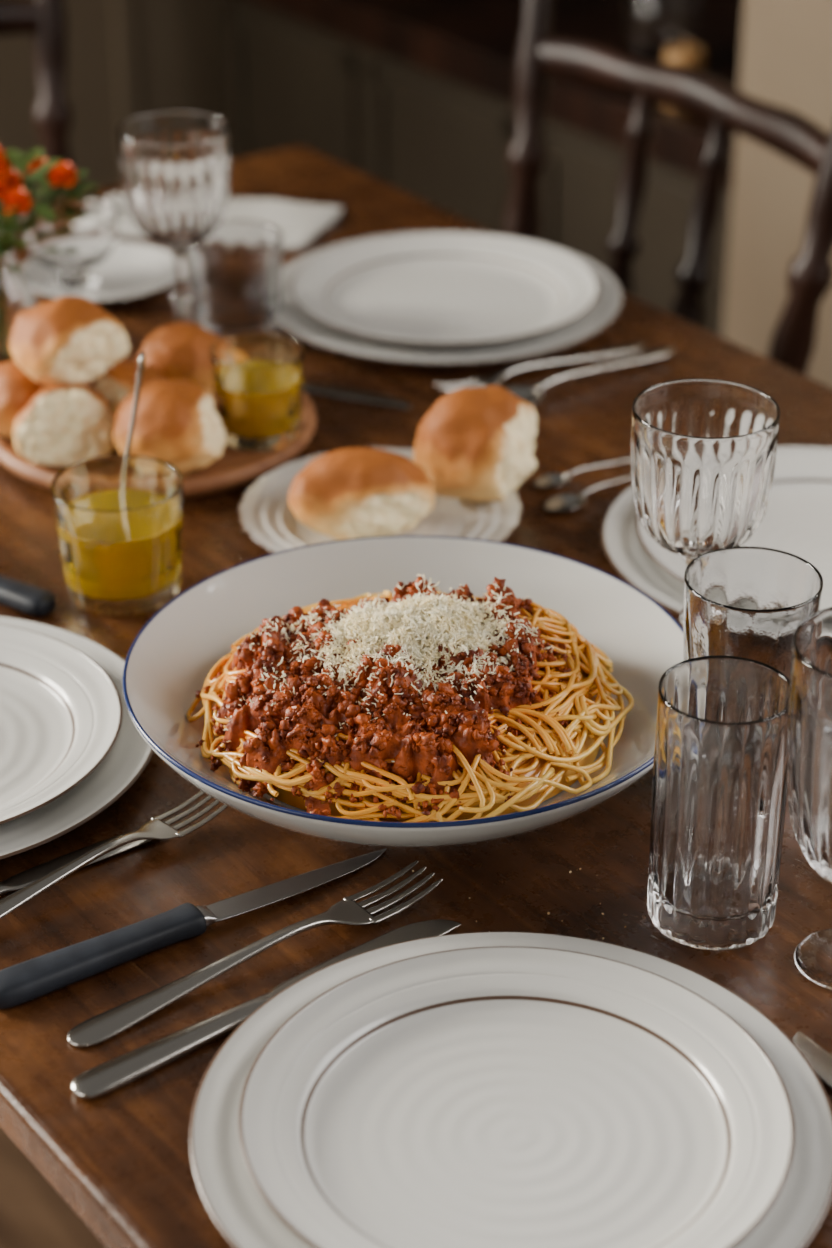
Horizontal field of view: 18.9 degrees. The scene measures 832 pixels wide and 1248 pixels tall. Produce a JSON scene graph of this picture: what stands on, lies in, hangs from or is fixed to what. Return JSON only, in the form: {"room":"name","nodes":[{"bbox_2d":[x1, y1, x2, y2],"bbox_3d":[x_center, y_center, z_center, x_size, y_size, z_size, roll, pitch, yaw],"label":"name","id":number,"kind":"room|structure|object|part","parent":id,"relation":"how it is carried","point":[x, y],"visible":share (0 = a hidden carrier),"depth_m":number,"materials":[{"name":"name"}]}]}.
{"room":"dining room","nodes":[
{"label":"dining room","id":0,"kind":"room"},
{"bbox_2d":[0,1128,105,1247],"bbox_3d":[-0.193,0.847,1.645,4.300,0.050,5.100,-19,34,-31],"label":"floor","id":1,"kind":"structure","parent":0,"point":[33,1214],"depth_m":2.19,"materials":[{"name":"brown wood"}]},
{"bbox_2d":[0,0,71,200],"bbox_3d":[-0.437,-0.194,2.506,0.481,0.947,0.452,-19,34,-31],"label":"dining chair","id":2,"kind":"object","parent":1,"relation":"on","point":[46,19],"visible":0.07,"depth_m":2.59,"materials":[{"name":"brown wood"}]},
{"bbox_3d":[-0.560,-0.579,2.481,0.428,0.044,0.044,-19,34,-31],"label":"crest rail","id":3,"kind":"part","parent":2,"relation":"part of","materials":[{"name":"brown wood"}]},
{"bbox_3d":[-0.380,-0.511,2.628,0.042,0.508,0.113,2,29,4],"label":"post","id":4,"kind":"part","parent":2,"relation":"part of","materials":[{"name":"brown wood"}]},
{"bbox_2d":[0,145,831,1247],"bbox_3d":[0.042,0.335,1.747,0.905,0.750,1.770,-19,34,-31],"label":"dining table","id":5,"kind":"object","parent":1,"relation":"on","point":[120,1159],"visible":0.32,"depth_m":1.34,"materials":[{"name":"brown wood"}]},
{"bbox_2d":[0,574,55,615],"bbox_3d":[-0.326,-0.043,1.642,0.229,0.013,0.021,19,34,30],"label":"knife","id":6,"kind":"object","parent":5,"relation":"on","point":[27,598],"visible":1,"depth_m":1.59,"materials":[{"name":"black metal"}]},
{"bbox_2d":[0,147,100,363],"bbox_3d":[-0.303,-0.276,1.892,0.138,0.182,0.137,0,29,0],"label":"flower arrangement","id":7,"kind":"object","parent":5,"relation":"on","point":[18,193],"visible":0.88,"depth_m":1.88,"materials":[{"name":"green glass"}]},
{"bbox_2d":[0,833,150,895],"bbox_3d":[-0.216,0.138,1.321,0.184,0.005,0.016,-19,34,-31],"label":"table knife","id":8,"kind":"object","parent":5,"relation":"on","point":[20,880],"visible":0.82,"depth_m":1.34,"materials":[{"name":"silver metal"}]},
{"bbox_2d":[0,616,153,859],"bbox_3d":[-0.294,0.070,1.434,0.293,0.016,0.293,-2,29,-4],"label":"charger plate","id":9,"kind":"object","parent":5,"relation":"on","point":[130,754],"visible":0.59,"depth_m":1.39,"materials":[{"name":"white glazed ceramic"}]},
{"bbox_2d":[0,624,122,824],"bbox_3d":[-0.293,0.065,1.428,0.249,0.020,0.249,0,29,0],"label":"dinner plate","id":10,"kind":"object","parent":9,"relation":"on","point":[61,712],"visible":1,"depth_m":1.45,"materials":[{"name":"white ceramic"}]},
{"bbox_3d":[-0.293,0.065,1.428,0.250,0.020,0.250,0,29,0],"label":"plate","id":11,"kind":"part","parent":10,"relation":"part of","materials":[{"name":"grey ceramic"}]},
{"bbox_2d":[22,242,173,301],"bbox_3d":[-0.262,-0.290,2.091,0.136,0.014,0.136,0,29,0],"label":"plate","id":12,"kind":"object","parent":5,"relation":"on","point":[131,270],"visible":0.7,"depth_m":2.10,"materials":[{"name":"grey ceramic"}]},
{"bbox_2d":[17,197,118,289],"bbox_3d":[-0.287,-0.312,2.074,0.084,0.060,0.084,-2,29,-3],"label":"bowl","id":13,"kind":"object","parent":12,"relation":"on","point":[97,237],"visible":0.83,"depth_m":2.05,"materials":[{"name":"white"}]},
{"bbox_2d":[0,791,227,918],"bbox_3d":[-0.177,0.128,1.321,0.200,0.011,0.026,-25,38,-38],"label":"fork","id":14,"kind":"object","parent":5,"relation":"on","point":[154,828],"depth_m":1.34,"materials":[{"name":"silver metal"}]},
{"bbox_2d":[51,352,182,614],"bbox_3d":[-0.189,-0.094,1.578,0.083,0.164,0.083,-24,37,-36],"label":"glass","id":15,"kind":"object","parent":5,"relation":"on","point":[119,518],"visible":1,"depth_m":1.58,"materials":[{"name":"clear glass"},{"name":"olive oil"},{"name":"brushed steel"}]},
{"bbox_2d":[0,355,315,498],"bbox_3d":[-0.192,-0.144,1.820,0.239,0.019,0.239,0,29,0],"label":"board","id":16,"kind":"object","parent":5,"relation":"on","point":[235,468],"visible":0.18,"depth_m":1.75,"materials":[{"name":"brown wood"}]},
{"bbox_2d":[0,360,48,437],"bbox_3d":[-0.281,-0.165,1.789,0.074,0.052,0.067,0,29,0],"label":"bread roll","id":17,"kind":"object","parent":16,"relation":"on","point":[17,388],"visible":0.3,"depth_m":1.76,"materials":[{"name":"brown food"}]},
{"bbox_2d":[9,296,129,385],"bbox_3d":[-0.248,-0.203,1.763,0.074,0.058,0.079,23,36,35],"label":"bread roll","id":18,"kind":"object","parent":17,"relation":"on","point":[64,339],"visible":1,"depth_m":1.74,"materials":[{"name":"brown food"}]},
{"bbox_2d":[13,383,115,466],"bbox_3d":[-0.243,-0.140,1.743,0.073,0.053,0.061,0,29,0],"label":"bread roll","id":19,"kind":"object","parent":16,"relation":"on","point":[63,425],"visible":0.91,"depth_m":1.73,"materials":[{"name":"beige food"}]},
{"bbox_2d":[87,361,166,413],"bbox_3d":[-0.207,-0.166,1.793,0.064,0.049,0.062,8,30,14],"label":"bread roll","id":20,"kind":"object","parent":16,"relation":"on","point":[118,380],"visible":0.38,"depth_m":1.77,"materials":[{"name":"brown food"}]},
{"bbox_2d":[114,379,225,475],"bbox_3d":[-0.170,-0.137,1.728,0.079,0.062,0.073,-6,29,-10],"label":"bread roll","id":21,"kind":"object","parent":16,"relation":"on","point":[177,424],"visible":0.86,"depth_m":1.70,"materials":[{"name":"brown food"}]},
{"bbox_2d":[139,322,222,393],"bbox_3d":[-0.169,-0.195,1.845,0.075,0.052,0.062,0,29,0],"label":"bread roll","id":22,"kind":"object","parent":16,"relation":"on","point":[180,351],"visible":0.48,"depth_m":1.82,"materials":[{"name":"brown food"}]},
{"bbox_2d":[210,333,303,450],"bbox_3d":[-0.112,-0.163,1.773,0.066,0.066,0.066,1,29,2],"label":"glass","id":23,"kind":"object","parent":16,"relation":"on","point":[257,378],"visible":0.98,"depth_m":1.76,"materials":[{"name":"yellow"}]},
{"bbox_2d":[118,111,230,321],"bbox_3d":[-0.180,-0.286,1.903,0.083,0.188,0.083,0,29,0],"label":"goblet","id":24,"kind":"object","parent":5,"relation":"on","point":[175,166],"visible":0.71,"depth_m":1.86,"materials":[{"name":"clear glass"}]},
{"bbox_2d":[0,849,386,1008],"bbox_3d":[-0.112,0.151,1.289,0.238,0.014,0.022,-18,34,-29],"label":"knife","id":25,"kind":"object","parent":5,"relation":"on","point":[20,983],"visible":1,"depth_m":1.27,"materials":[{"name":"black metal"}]},
{"bbox_3d":[-0.161,0.167,1.260,0.120,0.014,0.022,-18,34,-29],"label":"handle","id":26,"kind":"part","parent":25,"relation":"part of","materials":[{"name":"black plastic"}]},
{"bbox_3d":[-0.060,0.137,1.321,0.114,0.006,0.017,-18,34,-29],"label":"blade","id":27,"kind":"part","parent":25,"relation":"part of","materials":[{"name":"silver metal"}]},
{"bbox_2d":[104,194,342,251],"bbox_3d":[-0.186,-0.363,2.227,0.215,0.009,0.130,9,30,16],"label":"linen napkin","id":28,"kind":"object","parent":5,"relation":"on","point":[299,224],"visible":0.3,"depth_m":2.23,"materials":[{"name":"grey fabric"}]},
{"bbox_2d":[188,220,282,338],"bbox_3d":[-0.142,-0.270,1.986,0.075,0.080,0.075,0,29,0],"label":"tumbler","id":29,"kind":"object","parent":5,"relation":"on","point":[236,271],"visible":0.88,"depth_m":1.96,"materials":[{"name":"clear glass"}]},
{"bbox_2d":[67,860,442,1047],"bbox_3d":[-0.080,0.166,1.264,0.220,0.012,0.028,-20,35,-32],"label":"fork","id":30,"kind":"object","parent":5,"relation":"on","point":[106,1025],"visible":1,"depth_m":1.26,"materials":[{"name":"silver metal"}]},
{"bbox_2d":[71,919,460,1099],"bbox_3d":[-0.071,0.185,1.234,0.228,0.006,0.020,-21,35,-33],"label":"table knife","id":31,"kind":"object","parent":5,"relation":"on","point":[105,1078],"visible":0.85,"depth_m":1.20,"materials":[{"name":"silver metal"}]},
{"bbox_2d":[302,382,410,407],"bbox_3d":[-0.087,-0.182,1.902,0.185,0.005,0.016,12,31,20],"label":"table knife","id":32,"kind":"object","parent":5,"relation":"on","point":[323,389],"visible":0.54,"depth_m":1.89,"materials":[{"name":"silver metal"}]},
{"bbox_2d":[239,448,521,552],"bbox_3d":[-0.024,-0.072,1.694,0.191,0.016,0.191,0,29,0],"label":"plate","id":33,"kind":"object","parent":5,"relation":"on","point":[265,512],"visible":0.4,"depth_m":1.69,"materials":[{"name":"white glazed ceramic"},{"name":"brown glaze"}]},
{"bbox_2d":[288,448,434,539],"bbox_3d":[-0.036,-0.090,1.668,0.098,0.058,0.075,0,29,0],"label":"bread roll","id":34,"kind":"object","parent":33,"relation":"on","point":[346,493],"visible":0.99,"depth_m":1.64,"materials":[{"name":"brown food"}]},
{"bbox_2d":[413,385,536,501],"bbox_3d":[0.038,-0.126,1.707,0.080,0.076,0.080,13,32,23],"label":"bread roll","id":35,"kind":"object","parent":33,"relation":"on","point":[476,444],"visible":0.94,"depth_m":1.68,"materials":[{"name":"brown food"}]},
{"bbox_2d":[122,535,682,846],"bbox_3d":[-0.002,0.052,1.415,0.323,0.066,0.323,-25,37,-37],"label":"serving bowl","id":36,"kind":"object","parent":5,"relation":"on","point":[171,658],"visible":0.44,"depth_m":1.46,"materials":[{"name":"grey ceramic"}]},
{"bbox_2d":[186,574,633,822],"bbox_3d":[-0.001,0.025,1.385,0.242,0.082,0.242,10,30,18],"label":"spaghetti bolognese","id":37,"kind":"object","parent":36,"relation":"in","point":[418,702],"visible":1,"depth_m":1.34,"materials":[{"name":"brown food"}]},
{"bbox_2d":[275,232,623,364],"bbox_3d":[0.022,-0.262,2.038,0.293,0.016,0.293,2,29,4],"label":"charger plate","id":38,"kind":"object","parent":5,"relation":"on","point":[608,304],"visible":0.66,"depth_m":1.97,"materials":[{"name":"white glazed ceramic"}]},
{"bbox_2d":[290,232,598,345],"bbox_3d":[0.023,-0.267,2.032,0.249,0.020,0.249,0,29,0],"label":"dinner plate","id":39,"kind":"object","parent":38,"relation":"on","point":[425,288],"visible":1,"depth_m":2.05,"materials":[{"name":"white ceramic"}]},
{"bbox_3d":[0.023,-0.267,2.032,0.250,0.020,0.250,0,29,0],"label":"plate","id":40,"kind":"part","parent":39,"relation":"part of","materials":[{"name":"grey ceramic"}]},
{"bbox_2d":[189,931,831,1247],"bbox_3d":[0.044,0.232,1.139,0.293,0.016,0.293,-2,29,-4],"label":"charger plate","id":41,"kind":"object","parent":5,"relation":"on","point":[226,1187],"visible":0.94,"depth_m":1.15,"materials":[{"name":"white glazed ceramic"},{"name":"brown glaze"}]},
{"bbox_2d":[238,946,794,1247],"bbox_3d":[0.045,0.228,1.133,0.250,0.020,0.250,-6,29,-11],"label":"dinner plate","id":42,"kind":"object","parent":41,"relation":"on","point":[492,1096],"visible":1,"depth_m":1.15,"materials":[{"name":"white glazed ceramic"},{"name":"thin brown glaze band"}]},
{"bbox_2d":[412,868,625,938],"bbox_3d":[0.053,0.148,1.308,0.111,0.002,0.071,0,29,0],"label":"crumbs","id":43,"kind":"object","parent":5,"relation":"on","point":[548,913],"visible":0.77,"depth_m":1.30,"materials":[{"name":"beige food"}]},
{"bbox_2d":[433,343,643,392],"bbox_3d":[0.098,-0.199,1.929,0.189,0.010,0.024,-17,33,-28],"label":"fork","id":44,"kind":"object","parent":5,"relation":"on","point":[496,378],"depth_m":1.92,"materials":[{"name":"silver metal"}]},
{"bbox_2d":[534,455,630,487],"bbox_3d":[0.125,-0.110,1.770,0.099,0.007,0.019,-18,33,-29],"label":"teaspoon","id":45,"kind":"object","parent":5,"relation":"on","point":[550,480],"visible":0.83,"depth_m":1.76,"materials":[{"name":"silver metal"}]},
{"bbox_2d":[544,474,630,510],"bbox_3d":[0.135,-0.096,1.744,0.117,0.008,0.023,-22,35,-34],"label":"teaspoon","id":46,"kind":"object","parent":5,"relation":"on","point":[565,501],"visible":0.78,"depth_m":1.73,"materials":[{"name":"silver metal"}]},
{"bbox_2d":[503,347,674,405],"bbox_3d":[0.126,-0.189,1.908,0.191,0.014,0.037,-21,35,-33],"label":"spoon","id":47,"kind":"object","parent":5,"relation":"on","point":[532,395],"depth_m":1.90,"materials":[{"name":"silver metal"}]},
{"bbox_2d":[631,379,779,626],"bbox_3d":[0.163,-0.039,1.454,0.083,0.188,0.083,0,29,0],"label":"goblet","id":48,"kind":"object","parent":5,"relation":"on","point":[704,451],"visible":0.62,"depth_m":1.41,"materials":[{"name":"clear glass"}]},
{"bbox_2d":[601,446,831,613],"bbox_3d":[0.269,-0.049,1.650,0.293,0.016,0.293,-2,29,-4],"label":"charger plate","id":49,"kind":"object","parent":5,"relation":"on","point":[622,545],"visible":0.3,"depth_m":1.63,"materials":[{"name":"white glazed ceramic"}]},
{"bbox_2d":[636,450,831,609],"bbox_3d":[0.270,-0.053,1.644,0.250,0.020,0.250,6,29,11],"label":"dinner plate","id":50,"kind":"object","parent":49,"relation":"on","point":[797,520],"visible":0.32,"depth_m":1.69,"materials":[{"name":"white glazed ceramic"},{"name":"thin brown glaze line"}]},
{"bbox_2d":[647,655,789,949],"bbox_3d":[0.153,0.092,1.269,0.068,0.137,0.068,0,29,0],"label":"glass","id":51,"kind":"object","parent":5,"relation":"on","point":[719,783],"visible":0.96,"depth_m":1.25,"materials":[{"name":"clear glass"}]},
{"bbox_2d":[683,546,822,679],"bbox_3d":[0.183,0.031,1.390,0.075,0.128,0.075,0,29,0],"label":"tumbler","id":52,"kind":"object","parent":5,"relation":"on","point":[750,602],"visible":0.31,"depth_m":1.37,"materials":[{"name":"clear glass"}]},
{"bbox_2d":[787,607,831,989],"bbox_3d":[0.219,0.090,1.222,0.082,0.185,0.082,0,29,0],"label":"goblet","id":53,"kind":"object","parent":5,"relation":"on","point":[809,723],"visible":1,"depth_m":1.20,"materials":[{"name":"clear glass"}]},
{"bbox_2d":[792,1031,831,1087],"bbox_3d":[0.228,0.236,1.143,0.016,0.005,0.180,-16,33,-27],"label":"table knife","id":54,"kind":"object","parent":5,"relation":"on","point":[820,1060],"visible":0.87,"depth_m":1.20,"materials":[{"name":"silver metal"}]},
{"bbox_2d":[224,0,743,337],"bbox_3d":[0.222,-0.589,3.578,0.510,0.605,1.180,-19,34,-31],"label":"sideboard","id":55,"kind":"object","parent":1,"relation":"on","point":[416,97],"visible":0.37,"depth_m":3.35,"materials":[{"name":"paint"}]},
{"bbox_2d":[619,0,699,62],"bbox_3d":[0.304,-0.786,3.116,0.101,0.188,0.101,0,29,0],"label":"glass vase","id":56,"kind":"object","parent":55,"relation":"on","point":[647,28],"visible":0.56,"depth_m":3.10,"materials":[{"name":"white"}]},
{"bbox_2d":[662,38,704,109],"bbox_3d":[0.322,-0.663,3.001,0.049,0.082,0.049,0,29,0],"label":"pillar candle","id":57,"kind":"object","parent":55,"relation":"on","point":[689,55],"visible":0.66,"depth_m":2.98,"materials":[{"name":"wax"}]},
{"bbox_2d":[503,0,831,375],"bbox_3d":[0.085,-0.123,2.379,0.452,0.947,0.481,-19,34,-31],"label":"dining chair","id":58,"kind":"object","parent":1,"relation":"on","point":[540,55],"visible":0.2,"depth_m":2.34,"materials":[{"name":"brown wood"}]},
{"bbox_3d":[0.110,-0.445,2.507,0.042,0.508,0.109,9,30,17],"label":"post","id":59,"kind":"part","parent":58,"relation":"part of","materials":[{"name":"brown wood"}]},
{"bbox_3d":[0.248,-0.489,2.317,0.044,0.044,0.428,-19,34,-31],"label":"crest rail","id":60,"kind":"part","parent":58,"relation":"part of","materials":[{"name":"brown wood"}]},
{"bbox_3d":[0.345,-0.288,2.222,0.113,0.508,0.042,2,29,4],"label":"post","id":61,"kind":"part","parent":58,"relation":"part of","materials":[{"name":"brown wood"}]},
{"bbox_2d":[0,0,228,202],"bbox_3d":[-1.580,-1.214,2.747,4.150,2.500,0.101,-19,34,-31],"label":"wall","id":62,"kind":"structure","parent":0,"point":[180,45],"depth_m":3.82,"materials":[{"name":"beige paint"}]},
{"bbox_2d":[112,0,137,124],"bbox_3d":[-1.121,-1.339,2.976,1.700,2.100,0.016,-19,34,-31],"label":"trim","id":63,"kind":"structure","parent":62,"relation":"attached to","point":[122,9],"depth_m":3.79,"materials":[{"name":"beige paint"}]},
{"bbox_2d":[723,0,831,387],"bbox_3d":[1.684,-0.487,1.426,0.630,2.500,3.630,-19,34,-31],"label":"wall","id":64,"kind":"structure","parent":0,"point":[786,58],"depth_m":2.82,"materials":[{"name":"paint"}]}
]}

